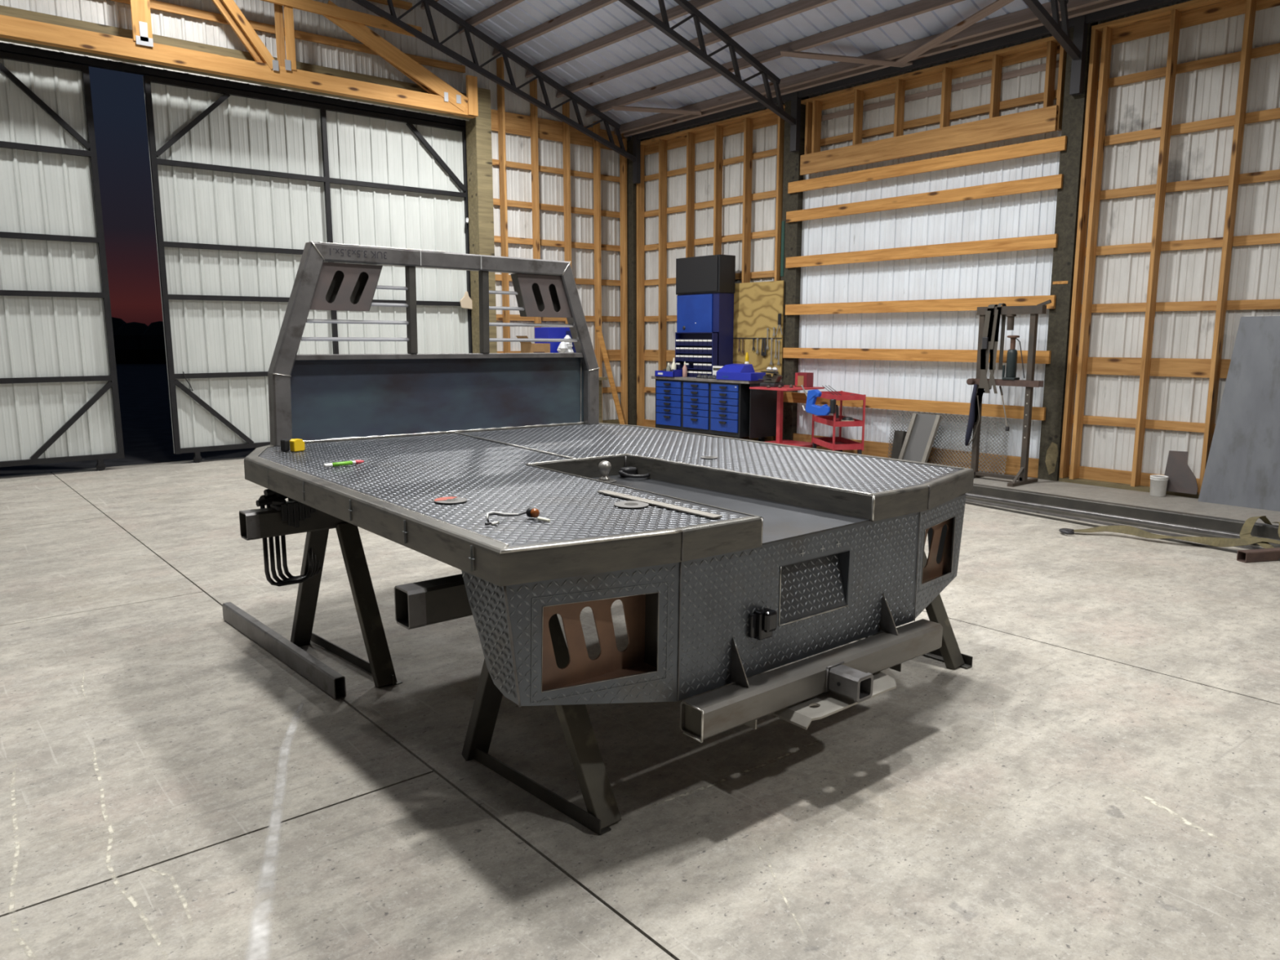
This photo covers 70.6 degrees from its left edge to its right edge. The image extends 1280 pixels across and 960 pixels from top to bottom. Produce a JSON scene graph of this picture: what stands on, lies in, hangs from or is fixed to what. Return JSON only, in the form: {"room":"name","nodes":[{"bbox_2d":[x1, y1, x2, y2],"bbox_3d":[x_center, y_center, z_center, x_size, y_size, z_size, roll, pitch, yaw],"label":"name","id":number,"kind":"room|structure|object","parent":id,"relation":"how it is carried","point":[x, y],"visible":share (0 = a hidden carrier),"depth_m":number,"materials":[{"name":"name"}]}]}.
{"room":"workspace","nodes":[
{"label":"workspace","id":0,"kind":"room"},
{"bbox_2d":[0,0,635,425],"bbox_3d":[-5.711,-3.832,10.271,14.800,7.478,0.462,-8,12,-39],"label":"wall","id":1,"kind":"structure","parent":0,"point":[540,187],"depth_m":12.73,"materials":[{"name":"white metal"}]},
{"bbox_2d":[0,51,124,470],"bbox_3d":[-7.814,-2.175,9.158,4.225,4.558,0.085,-8,12,-39],"label":"door","id":2,"kind":"structure","parent":1,"relation":"in","point":[60,396],"depth_m":10.16,"materials":[{"name":"white metal"}]},
{"bbox_2d":[0,41,466,127],"bbox_3d":[-6.058,-4.717,10.235,9.200,0.090,0.100,-8,12,-39],"label":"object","id":3,"kind":"structure","parent":1,"relation":"attached to","point":[6,47],"depth_m":10.92,"materials":[{"name":"black paint"}]},
{"bbox_2d":[142,75,472,462],"bbox_3d":[-4.116,-2.656,12.145,4.210,4.558,0.176,-8,12,-39],"label":"door","id":4,"kind":"structure","parent":1,"relation":"in","point":[242,180],"depth_m":11.64,"materials":[{"name":"white metal"}]},
{"bbox_2d":[459,291,472,309],"bbox_3d":[-2.570,-2.664,13.394,0.222,0.259,0.030,-8,12,-39],"label":"rag","id":5,"kind":"object","parent":1,"relation":"hanging from","point":[465,302],"visible":1,"depth_m":13.38,"materials":[{"name":"beige fabric"}]},
{"bbox_2d":[0,455,1279,959],"bbox_3d":[-0.724,0.949,4.945,14.950,0.301,16.800,-8,12,-39],"label":"floor","id":6,"kind":"structure","parent":0,"point":[1101,780],"depth_m":3.25,"materials":[{"name":"grey concrete"}]},
{"bbox_2d":[222,601,346,700],"bbox_3d":[-1.806,0.820,4.492,0.050,0.100,1.501,-8,12,-41],"label":"tube","id":7,"kind":"object","parent":6,"relation":"on","point":[331,682],"visible":1,"depth_m":4.33,"materials":[{"name":"metal"}]},
{"bbox_2d":[239,507,402,687],"bbox_3d":[-0.682,0.402,4.936,2.786,0.808,0.860,-8,12,-39],"label":"stand","id":8,"kind":"object","parent":6,"relation":"on","point":[259,523],"visible":0.46,"depth_m":4.19,"materials":[{"name":"black metal"}]},
{"bbox_2d":[255,488,315,527],"bbox_3d":[-1.591,0.105,4.122,0.307,0.209,0.136,-8,12,-39],"label":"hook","id":9,"kind":"object","parent":8,"relation":"on","point":[292,511],"visible":0.65,"depth_m":4.07,"materials":[{"name":"black metal"}]},
{"bbox_2d":[258,498,313,586],"bbox_3d":[-1.647,0.281,4.224,0.237,0.430,0.028,-8,12,-39],"label":"cable","id":10,"kind":"object","parent":8,"relation":"hanging from","point":[307,576],"visible":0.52,"depth_m":4.21,"materials":[{"name":"black rubber"}]},
{"bbox_2d":[266,504,316,582],"bbox_3d":[-1.639,0.276,4.257,0.225,0.430,0.028,-8,12,-39],"label":"cable","id":11,"kind":"object","parent":8,"relation":"hanging from","point":[275,576],"visible":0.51,"depth_m":4.21,"materials":[{"name":"black rubber"}]},
{"bbox_2d":[275,536,319,580],"bbox_3d":[-1.630,0.270,4.290,0.213,0.430,0.028,-8,12,-39],"label":"cable","id":12,"kind":"object","parent":8,"relation":"hanging from","point":[281,575],"visible":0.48,"depth_m":4.25,"materials":[{"name":"black rubber"}]},
{"bbox_2d":[280,534,321,577],"bbox_3d":[-1.621,0.265,4.322,0.201,0.430,0.028,-8,12,-39],"label":"u-bolt","id":13,"kind":"object","parent":8,"relation":"hanging from","point":[286,572],"visible":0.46,"depth_m":4.28,"materials":[{"name":"black metal"}]},
{"bbox_2d":[599,377,607,422],"bbox_3d":[-1.234,-1.092,13.815,1.300,0.940,0.740,-8,12,-39],"label":"bench","id":14,"kind":"object","parent":6,"relation":"on","point":[601,379],"visible":0.07,"depth_m":14.00,"materials":[{"name":"metal"}]},
{"bbox_2d":[515,335,550,352],"bbox_3d":[-1.575,-1.811,13.346,0.400,0.630,0.302,-8,12,-39],"label":"cardboard box","id":15,"kind":"object","parent":14,"relation":"on","point":[526,347],"visible":0.42,"depth_m":13.24,"materials":[{"name":"brown cardboard"}]},
{"bbox_2d":[534,327,576,352],"bbox_3d":[-1.230,-1.940,13.753,0.620,0.755,0.395,-8,12,-39],"label":"base cabinet","id":16,"kind":"object","parent":14,"relation":"on","point":[540,332],"visible":0.1,"depth_m":13.49,"materials":[{"name":"blue metal"}]},
{"bbox_2d":[557,334,573,352],"bbox_3d":[-1.104,-1.832,13.439,0.254,0.640,0.197,-8,12,-39],"label":"plastic bag","id":17,"kind":"object","parent":14,"relation":"on","point":[564,347],"visible":0.46,"depth_m":13.36,"materials":[{"name":"grey plastic"}]},
{"bbox_2d":[595,325,624,424],"bbox_3d":[-0.473,-1.646,14.778,0.506,1.731,0.065,-1,9,-8],"label":"leaning stick","id":18,"kind":"object","parent":6,"relation":"on","point":[598,330],"visible":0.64,"depth_m":14.76,"materials":[{"name":"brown wood"}]},
{"bbox_2d":[394,551,973,835],"bbox_3d":[0.358,0.597,3.705,2.786,0.805,0.785,-8,12,-39],"label":"stand","id":19,"kind":"object","parent":6,"relation":"on","point":[434,601],"visible":0.42,"depth_m":2.96,"materials":[{"name":"black metal"}]},
{"bbox_2d":[244,241,973,742],"bbox_3d":[-0.150,-0.220,4.075,2.540,1.842,2.928,-7,12,-40],"label":"truck bed","id":20,"kind":"object","parent":19,"relation":"on","point":[811,552],"visible":0.98,"depth_m":3.47,"materials":[{"name":"metal"}]},
{"bbox_2d":[280,438,305,451],"bbox_3d":[-1.648,-0.169,4.309,0.077,0.058,0.106,8,12,35],"label":"tape measure","id":21,"kind":"object","parent":20,"relation":"on","point":[295,445],"visible":1,"depth_m":4.28,"materials":[{"name":"yellow plastic"}]},
{"bbox_2d":[323,459,364,467],"bbox_3d":[-1.266,-0.070,3.869,0.019,0.018,0.188,9,13,40],"label":"marker","id":22,"kind":"object","parent":20,"relation":"on","point":[351,462],"visible":1,"depth_m":3.86,"materials":[{"name":"green plastic"}]},
{"bbox_2d":[433,496,466,503],"bbox_3d":[-0.659,0.070,3.139,0.114,0.004,0.114,4,10,14],"label":"disc","id":23,"kind":"object","parent":20,"relation":"on","point":[451,500],"visible":1,"depth_m":3.13,"materials":[{"name":"grey metal"}]},
{"bbox_2d":[484,506,539,524],"bbox_3d":[-0.410,0.111,2.836,0.194,0.034,0.065,-7,12,-40],"label":"marker light","id":24,"kind":"object","parent":20,"relation":"on","point":[531,512],"visible":1,"depth_m":2.86,"materials":[{"name":"silver metal"}]},
{"bbox_2d":[537,516,550,522],"bbox_3d":[-0.302,0.124,2.832,0.053,0.010,0.011,10,13,42],"label":"stub","id":25,"kind":"object","parent":20,"relation":"on","point":[540,518],"visible":1,"depth_m":2.83,"materials":[{"name":"beige"}]},
{"bbox_2d":[613,501,648,507],"bbox_3d":[-0.030,0.084,3.116,0.120,0.004,0.120,1,9,3],"label":"disc","id":26,"kind":"object","parent":20,"relation":"on","point":[621,504],"visible":1,"depth_m":3.11,"materials":[{"name":"grey metal"}]},
{"bbox_2d":[596,489,722,518],"bbox_3d":[0.054,0.081,3.134,0.043,0.006,0.590,-7,13,-41],"label":"bar","id":27,"kind":"object","parent":20,"relation":"on","point":[684,509],"visible":1,"depth_m":3.10,"materials":[{"name":"metal"}]},
{"bbox_2d":[700,456,717,458],"bbox_3d":[0.329,-0.108,4.296,0.080,0.004,0.080,-9,13,-44],"label":"disc","id":28,"kind":"object","parent":20,"relation":"on","point":[704,457],"visible":1,"depth_m":4.28,"materials":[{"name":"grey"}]},
{"bbox_2d":[747,608,777,639],"bbox_3d":[0.415,0.487,3.032,0.091,0.103,0.062,-8,12,-39],"label":"socket","id":29,"kind":"object","parent":20,"relation":"attached to","point":[762,622],"depth_m":3.02,"materials":[{"name":"black plastic"}]},
{"bbox_2d":[651,375,782,441],"bbox_3d":[1.074,-1.016,13.241,0.676,0.964,2.025,-8,12,-39],"label":"workbench","id":30,"kind":"object","parent":6,"relation":"on","point":[725,407],"visible":0.91,"depth_m":12.75,"materials":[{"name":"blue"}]},
{"bbox_2d":[654,368,682,377],"bbox_3d":[0.439,-1.604,13.525,0.212,0.110,0.420,-8,12,-39],"label":"tray","id":31,"kind":"object","parent":30,"relation":"on","point":[673,373],"visible":1,"depth_m":13.40,"materials":[{"name":"blue plastic"}]},
{"bbox_2d":[666,362,671,371],"bbox_3d":[0.430,-1.669,13.599,0.072,0.200,0.070,-8,12,-39],"label":"jar","id":32,"kind":"object","parent":31,"relation":"in","point":[668,368],"visible":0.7,"depth_m":13.57,"materials":[{"name":"grey plastic"}]},
{"bbox_2d":[671,357,675,369],"bbox_3d":[0.506,-1.691,13.502,0.072,0.275,0.070,-8,12,-39],"label":"bottle","id":33,"kind":"object","parent":31,"relation":"in","point":[673,364],"visible":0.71,"depth_m":13.47,"materials":[{"name":"beige plastic"}]},
{"bbox_2d":[682,361,687,377],"bbox_3d":[0.663,-1.638,13.353,0.068,0.230,0.066,-8,12,-39],"label":"bottle","id":34,"kind":"object","parent":30,"relation":"on","point":[684,368],"visible":1,"depth_m":13.33,"materials":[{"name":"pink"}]},
{"bbox_2d":[675,332,719,377],"bbox_3d":[0.829,-1.843,13.289,0.124,0.655,0.800,-8,12,-39],"label":"rack","id":35,"kind":"object","parent":30,"relation":"on","point":[699,350],"visible":0.98,"depth_m":13.24,"materials":[{"name":"blue"}]},
{"bbox_2d":[675,344,705,345],"bbox_3d":[0.826,-1.981,13.265,0.110,0.008,0.780,-8,12,-39],"label":"shelf","id":36,"kind":"object","parent":35,"relation":"attached to","point":[676,344],"depth_m":13.28,"materials":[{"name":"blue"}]},
{"bbox_2d":[675,360,711,361],"bbox_3d":[0.827,-1.754,13.301,0.110,0.008,0.780,-8,12,-39],"label":"shelf","id":37,"kind":"object","parent":35,"relation":"attached to","point":[676,360],"depth_m":13.26,"materials":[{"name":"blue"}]},
{"bbox_2d":[678,352,711,353],"bbox_3d":[0.826,-1.867,13.283,0.110,0.008,0.780,-8,12,-39],"label":"shelf","id":38,"kind":"object","parent":35,"relation":"attached to","point":[678,353],"depth_m":13.22,"materials":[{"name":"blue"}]},
{"bbox_2d":[678,368,711,369],"bbox_3d":[0.827,-1.640,13.319,0.110,0.008,0.780,-8,12,-39],"label":"shelf","id":39,"kind":"object","parent":35,"relation":"attached to","point":[678,368],"depth_m":13.29,"materials":[{"name":"blue"}]},
{"bbox_2d":[676,292,733,366],"bbox_3d":[0.953,-2.157,13.476,0.334,1.215,0.900,-8,12,-39],"label":"upper cabinet","id":40,"kind":"object","parent":30,"relation":"on","point":[703,312],"visible":0.66,"depth_m":13.19,"materials":[{"name":"blue metal"}]},
{"bbox_2d":[675,254,735,294],"bbox_3d":[0.954,-3.019,13.334,0.336,0.530,0.930,-8,12,-39],"label":"upper cabinet","id":41,"kind":"object","parent":40,"relation":"on","point":[713,273],"visible":0.92,"depth_m":13.09,"materials":[{"name":"black metal"}]},
{"bbox_2d":[696,373,715,378],"bbox_3d":[0.989,-1.478,12.902,0.139,0.055,0.498,-8,12,-39],"label":"glove","id":42,"kind":"object","parent":30,"relation":"on","point":[703,376],"visible":0.86,"depth_m":12.89,"materials":[{"name":"grey fabric"}]},
{"bbox_2d":[651,375,782,383],"bbox_3d":[1.076,-1.473,13.171,0.670,0.040,2.025,-8,12,-39],"label":"countertop","id":43,"kind":"structure","parent":30,"relation":"on","point":[693,379],"depth_m":12.79,"materials":[{"name":"metal"}]},
{"bbox_2d":[712,365,722,375],"bbox_3d":[1.147,-1.536,12.882,0.052,0.175,0.270,-8,12,-39],"label":"label card","id":44,"kind":"object","parent":30,"relation":"on","point":[715,368],"visible":0.36,"depth_m":12.91,"materials":[{"name":"white paper"}]},
{"bbox_2d":[715,363,765,381],"bbox_3d":[1.391,-1.491,12.475,0.302,0.215,0.660,-8,12,-39],"label":"toolbox","id":45,"kind":"object","parent":30,"relation":"on","point":[734,371],"visible":0.91,"depth_m":12.39,"materials":[{"name":"blue plastic"}]},
{"bbox_2d":[744,352,749,364],"bbox_3d":[1.514,-1.621,12.796,0.066,0.370,0.064,-8,12,-39],"label":"bottle","id":46,"kind":"object","parent":30,"relation":"on","point":[747,353],"visible":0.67,"depth_m":12.76,"materials":[{"name":"yellow plastic"}]},
{"bbox_2d":[749,385,824,448],"bbox_3d":[1.955,-0.794,12.086,0.750,0.894,0.660,-8,12,-39],"label":"table","id":47,"kind":"object","parent":6,"relation":"on","point":[779,440],"visible":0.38,"depth_m":12.06,"materials":[{"name":"metal"}]},
{"bbox_2d":[758,371,783,386],"bbox_3d":[1.737,-1.351,12.074,0.306,0.210,0.285,-8,12,-39],"label":"bench vise","id":48,"kind":"object","parent":47,"relation":"on","point":[774,381],"visible":0.98,"depth_m":12.03,"materials":[{"name":"grey metal"}]},
{"bbox_2d":[766,366,777,370],"bbox_3d":[1.780,-1.498,12.163,0.108,0.050,0.220,-8,12,-39],"label":"plastic wrap","id":49,"kind":"object","parent":48,"relation":"on","point":[769,368],"visible":1,"depth_m":12.14,"materials":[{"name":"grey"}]},
{"bbox_2d":[795,372,813,387],"bbox_3d":[2.186,-1.336,12.037,0.146,0.190,0.200,-8,12,-39],"label":"box","id":50,"kind":"object","parent":47,"relation":"on","point":[806,379],"visible":0.96,"depth_m":11.98,"materials":[{"name":"red cardboard"}]},
{"bbox_2d":[811,391,866,454],"bbox_3d":[2.480,-0.668,11.380,0.438,0.859,0.808,-1,9,-8],"label":"cart","id":51,"kind":"object","parent":6,"relation":"on","point":[839,443],"visible":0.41,"depth_m":11.11,"materials":[{"name":"red metal"}]},
{"bbox_2d":[800,384,835,415],"bbox_3d":[2.179,-0.974,11.062,0.096,0.366,0.513,-8,12,-39],"label":"vise","id":52,"kind":"object","parent":51,"relation":"hanging from","point":[811,395],"visible":1,"depth_m":11.03,"materials":[{"name":"blue metal"}]},
{"bbox_2d":[832,404,839,421],"bbox_3d":[2.397,-0.800,11.041,0.076,0.240,0.120,-1,9,-8],"label":"grinder","id":53,"kind":"object","parent":51,"relation":"on","point":[837,406],"visible":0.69,"depth_m":11.01,"materials":[{"name":"black"}]},
{"bbox_2d":[812,436,862,449],"bbox_3d":[2.487,-0.465,11.413,0.385,0.070,0.800,-1,9,-8],"label":"tray","id":54,"kind":"object","parent":51,"relation":"on","point":[840,443],"depth_m":11.38,"materials":[{"name":"red metal"}]},
{"bbox_2d":[813,415,862,426],"bbox_3d":[2.487,-0.744,11.369,0.385,0.065,0.800,-1,9,-8],"label":"tray","id":55,"kind":"object","parent":51,"relation":"on","point":[826,420],"depth_m":11.09,"materials":[{"name":"red metal"}]},
{"bbox_2d":[818,391,863,399],"bbox_3d":[2.487,-1.058,11.319,0.385,0.060,0.800,-1,9,-8],"label":"tray","id":56,"kind":"object","parent":51,"relation":"on","point":[825,394],"depth_m":11.01,"materials":[{"name":"red metal"}]},
{"bbox_2d":[840,416,854,421],"bbox_3d":[2.545,-0.729,11.073,0.160,0.090,0.160,-1,9,-8],"label":"wheel","id":57,"kind":"object","parent":51,"relation":"on","point":[844,419],"visible":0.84,"depth_m":11.02,"materials":[{"name":"grey metal"}]},
{"bbox_2d":[891,430,906,458],"bbox_3d":[3.188,-0.400,11.126,0.140,0.424,0.140,-8,12,-39],"label":"stub","id":58,"kind":"object","parent":6,"relation":"on","point":[899,436],"visible":0.55,"depth_m":11.09,"materials":[{"name":"metal"}]},
{"bbox_2d":[898,413,942,462],"bbox_3d":[3.349,-0.471,10.845,0.165,0.655,0.491,-8,12,-39],"label":"channel","id":59,"kind":"object","parent":6,"relation":"on","point":[922,428],"visible":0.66,"depth_m":10.85,"materials":[{"name":"grey metal"}]},
{"bbox_2d":[887,410,1010,474],"bbox_3d":[3.632,-0.458,10.744,0.064,0.643,1.564,-8,12,-39],"label":"mesh panel","id":60,"kind":"object","parent":6,"relation":"on","point":[895,411],"visible":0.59,"depth_m":10.59,"materials":[{"name":"grey metal"}]},
{"bbox_2d":[966,299,1051,487],"bbox_3d":[3.924,-0.938,9.679,0.540,1.926,0.831,-8,12,-39],"label":"press","id":61,"kind":"object","parent":6,"relation":"on","point":[1011,312],"visible":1,"depth_m":9.55,"materials":[{"name":"metal"}]},
{"bbox_2d":[964,383,980,445],"bbox_3d":[3.665,-0.710,9.929,0.068,0.686,0.162,-8,12,-39],"label":"strap","id":62,"kind":"object","parent":61,"relation":"attached to","point":[972,407],"visible":1,"depth_m":9.92,"materials":[{"name":"black"}]},
{"bbox_2d":[973,304,997,422],"bbox_3d":[3.749,-1.260,9.828,0.145,1.276,0.225,-8,12,-39],"label":"strap","id":63,"kind":"object","parent":61,"relation":"hanging from","point":[989,317],"visible":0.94,"depth_m":9.76,"materials":[{"name":"grey fabric"}]},
{"bbox_2d":[981,302,1006,393],"bbox_3d":[3.818,-1.417,9.733,0.127,0.956,0.200,-8,12,-39],"label":"strap","id":64,"kind":"object","parent":61,"relation":"hanging from","point":[994,338],"visible":0.96,"depth_m":9.69,"materials":[{"name":"grey"}]},
{"bbox_2d":[1001,335,1019,380],"bbox_3d":[3.948,-1.302,9.607,0.124,0.468,0.158,-8,12,-39],"label":"jack","id":65,"kind":"object","parent":61,"relation":"on","point":[1011,357],"visible":1,"depth_m":9.57,"materials":[{"name":"grey"}]},
{"bbox_2d":[965,498,1263,549],"bbox_3d":[3.900,0.363,7.570,0.040,0.018,4.615,-6,11,-35],"label":"stock","id":66,"kind":"object","parent":6,"relation":"on","point":[1247,547],"visible":0.44,"depth_m":7.75,"materials":[{"name":"grey metal"}]},
{"bbox_2d":[965,493,1279,545],"bbox_3d":[3.883,0.284,8.005,0.060,0.036,5.303,-7,11,-37],"label":"stock","id":67,"kind":"object","parent":6,"relation":"on","point":[1215,532],"visible":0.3,"depth_m":7.69,"materials":[{"name":"grey metal"}]},
{"bbox_2d":[965,496,1279,547],"bbox_3d":[3.923,0.328,7.781,0.045,0.022,4.906,-7,11,-36],"label":"stock","id":68,"kind":"object","parent":6,"relation":"on","point":[1095,517],"visible":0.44,"depth_m":7.67,"materials":[{"name":"grey metal"}]},
{"bbox_2d":[965,501,1279,560],"bbox_3d":[3.878,0.409,7.295,0.030,0.014,4.031,-6,11,-32],"label":"stock","id":69,"kind":"object","parent":6,"relation":"on","point":[968,503],"visible":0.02,"depth_m":7.60,"materials":[{"name":"grey metal"}]},
{"bbox_2d":[967,483,1279,539],"bbox_3d":[3.924,0.208,8.291,0.100,0.100,5.702,-7,12,-38],"label":"stock","id":70,"kind":"object","parent":6,"relation":"on","point":[1262,530],"visible":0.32,"depth_m":7.82,"materials":[{"name":"grey metal"}]},
{"bbox_2d":[1271,521,1279,537],"bbox_3d":[4.838,0.399,6.761,0.108,0.111,0.613,3,10,21],"label":"strap","id":71,"kind":"object","parent":70,"relation":"on","point":[1278,531],"visible":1,"depth_m":6.84,"materials":[{"name":"beige fabric"}]},
{"bbox_2d":[1149,475,1168,497],"bbox_3d":[5.114,0.058,8.909,0.160,0.198,0.160,-8,12,-39],"label":"bucket","id":72,"kind":"object","parent":6,"relation":"on","point":[1158,483],"visible":1,"depth_m":8.86,"materials":[{"name":"white plastic"}]},
{"bbox_2d":[1058,525,1279,546],"bbox_3d":[4.023,0.424,6.880,1.513,0.102,0.233,5,10,29],"label":"strap","id":73,"kind":"object","parent":6,"relation":"on","point":[1212,541],"visible":1,"depth_m":6.83,"materials":[{"name":"grey"}]},
{"bbox_2d":[1164,450,1198,494],"bbox_3d":[5.287,-0.079,8.823,0.022,0.405,0.320,-8,12,-39],"label":"plate","id":74,"kind":"object","parent":6,"relation":"on","point":[1181,479],"visible":0.94,"depth_m":8.83,"materials":[{"name":"grey metal"}]},
{"bbox_2d":[1198,315,1279,511],"bbox_3d":[5.826,-0.580,8.012,0.151,1.740,1.380,-8,12,-39],"label":"sheet","id":75,"kind":"object","parent":6,"relation":"on","point":[1242,469],"visible":1,"depth_m":8.28,"materials":[{"name":"grey metal"}]},
{"bbox_2d":[1236,547,1279,563],"bbox_3d":[4.452,0.526,6.368,0.510,0.075,0.075,-2,9,-13],"label":"tube offcut","id":76,"kind":"object","parent":6,"relation":"on","point":[1273,553],"visible":1,"depth_m":6.32,"materials":[{"name":"brown metal"}]},
{"bbox_2d":[1239,515,1273,548],"bbox_3d":[4.637,0.400,6.741,0.238,0.168,0.840,4,10,26],"label":"strap","id":77,"kind":"object","parent":76,"relation":"on","point":[1246,531],"visible":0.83,"depth_m":6.92,"materials":[{"name":"beige fabric"}]},
{"bbox_2d":[352,0,1108,183],"bbox_3d":[-0.627,-4.859,3.909,14.984,3.497,16.500,-8,12,-39],"label":"ceiling","id":78,"kind":"structure","parent":0,"point":[633,64],"depth_m":11.58,"materials":[{"name":"grey metal"}]},
{"bbox_2d":[622,0,1279,498],"bbox_3d":[4.917,-2.283,9.065,0.408,4.973,16.600,-8,12,-39],"label":"wall","id":79,"kind":"structure","parent":0,"point":[1143,203],"depth_m":9.93,"materials":[{"name":"white metal"}]},
{"bbox_2d":[733,280,784,376],"bbox_3d":[1.664,-2.156,12.913,0.030,1.320,0.975,-8,12,-39],"label":"plywood board","id":80,"kind":"object","parent":79,"relation":"attached to","point":[757,305],"visible":0.82,"depth_m":12.88,"materials":[{"name":"yellow wood"}]},
{"bbox_2d":[751,337,754,351],"bbox_3d":[1.628,-1.940,12.950,0.011,0.192,0.042,-8,12,-39],"label":"wrench","id":81,"kind":"object","parent":80,"relation":"hanging from","point":[753,348],"visible":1,"depth_m":12.95,"materials":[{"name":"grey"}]},
{"bbox_2d":[755,337,758,354],"bbox_3d":[1.677,-1.910,12.896,0.011,0.234,0.042,-8,12,-39],"label":"wrench","id":82,"kind":"object","parent":80,"relation":"hanging from","point":[757,351],"visible":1,"depth_m":12.89,"materials":[{"name":"silver metal"}]},
{"bbox_2d":[760,337,766,355],"bbox_3d":[1.755,-1.881,12.800,0.014,0.250,0.094,-8,12,-39],"label":"pliers","id":83,"kind":"object","parent":80,"relation":"hanging from","point":[763,340],"visible":1,"depth_m":12.79,"materials":[{"name":"grey metal"}]},
{"bbox_2d":[765,328,768,350],"bbox_3d":[1.800,-1.988,12.735,0.011,0.313,0.045,-8,12,-39],"label":"wrench","id":84,"kind":"object","parent":80,"relation":"hanging from","point":[767,329],"visible":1,"depth_m":12.73,"materials":[{"name":"silver metal"}]},
{"bbox_2d":[769,337,773,365],"bbox_3d":[1.850,-1.801,12.704,0.011,0.394,0.048,-8,12,-39],"label":"wrench","id":85,"kind":"object","parent":80,"relation":"hanging from","point":[771,339],"visible":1,"depth_m":12.70,"materials":[{"name":"silver metal"}]},
{"bbox_2d":[774,339,777,359],"bbox_3d":[1.901,-1.830,12.636,0.011,0.272,0.042,-8,12,-39],"label":"wrench","id":86,"kind":"object","parent":80,"relation":"hanging from","point":[775,340],"visible":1,"depth_m":12.63,"materials":[{"name":"silver metal"}]},
{"bbox_2d":[777,340,780,365],"bbox_3d":[1.937,-1.771,12.602,0.011,0.360,0.045,-8,12,-39],"label":"wrench","id":87,"kind":"object","parent":80,"relation":"hanging from","point":[779,341],"visible":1,"depth_m":12.60,"materials":[{"name":"silver metal"}]},
{"bbox_2d":[775,313,782,334],"bbox_3d":[1.935,-2.162,12.535,0.014,0.292,0.121,-8,12,-39],"label":"snips","id":88,"kind":"object","parent":80,"relation":"hanging from","point":[779,314],"visible":1,"depth_m":12.52,"materials":[{"name":"black metal"}]},
{"label":"outside","id":89,"kind":"structure","parent":0,"visible":0},
{"bbox_2d":[0,363,257,475],"bbox_3d":[-28.986,-4.956,42.306,130.000,0.270,77.500,-8,12,-39],"label":"ground","id":90,"kind":"structure","parent":89,"point":[143,388],"depth_m":15.80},
{"bbox_2d":[111,316,166,364],"bbox_3d":[-25.427,-9.100,58.659,99.681,2.900,7.015,-8,12,-39],"label":"tree line","id":91,"kind":"object","parent":90,"relation":"on","point":[135,343],"visible":0.02,"depth_m":53.15,"materials":[{"name":"grey plant"}]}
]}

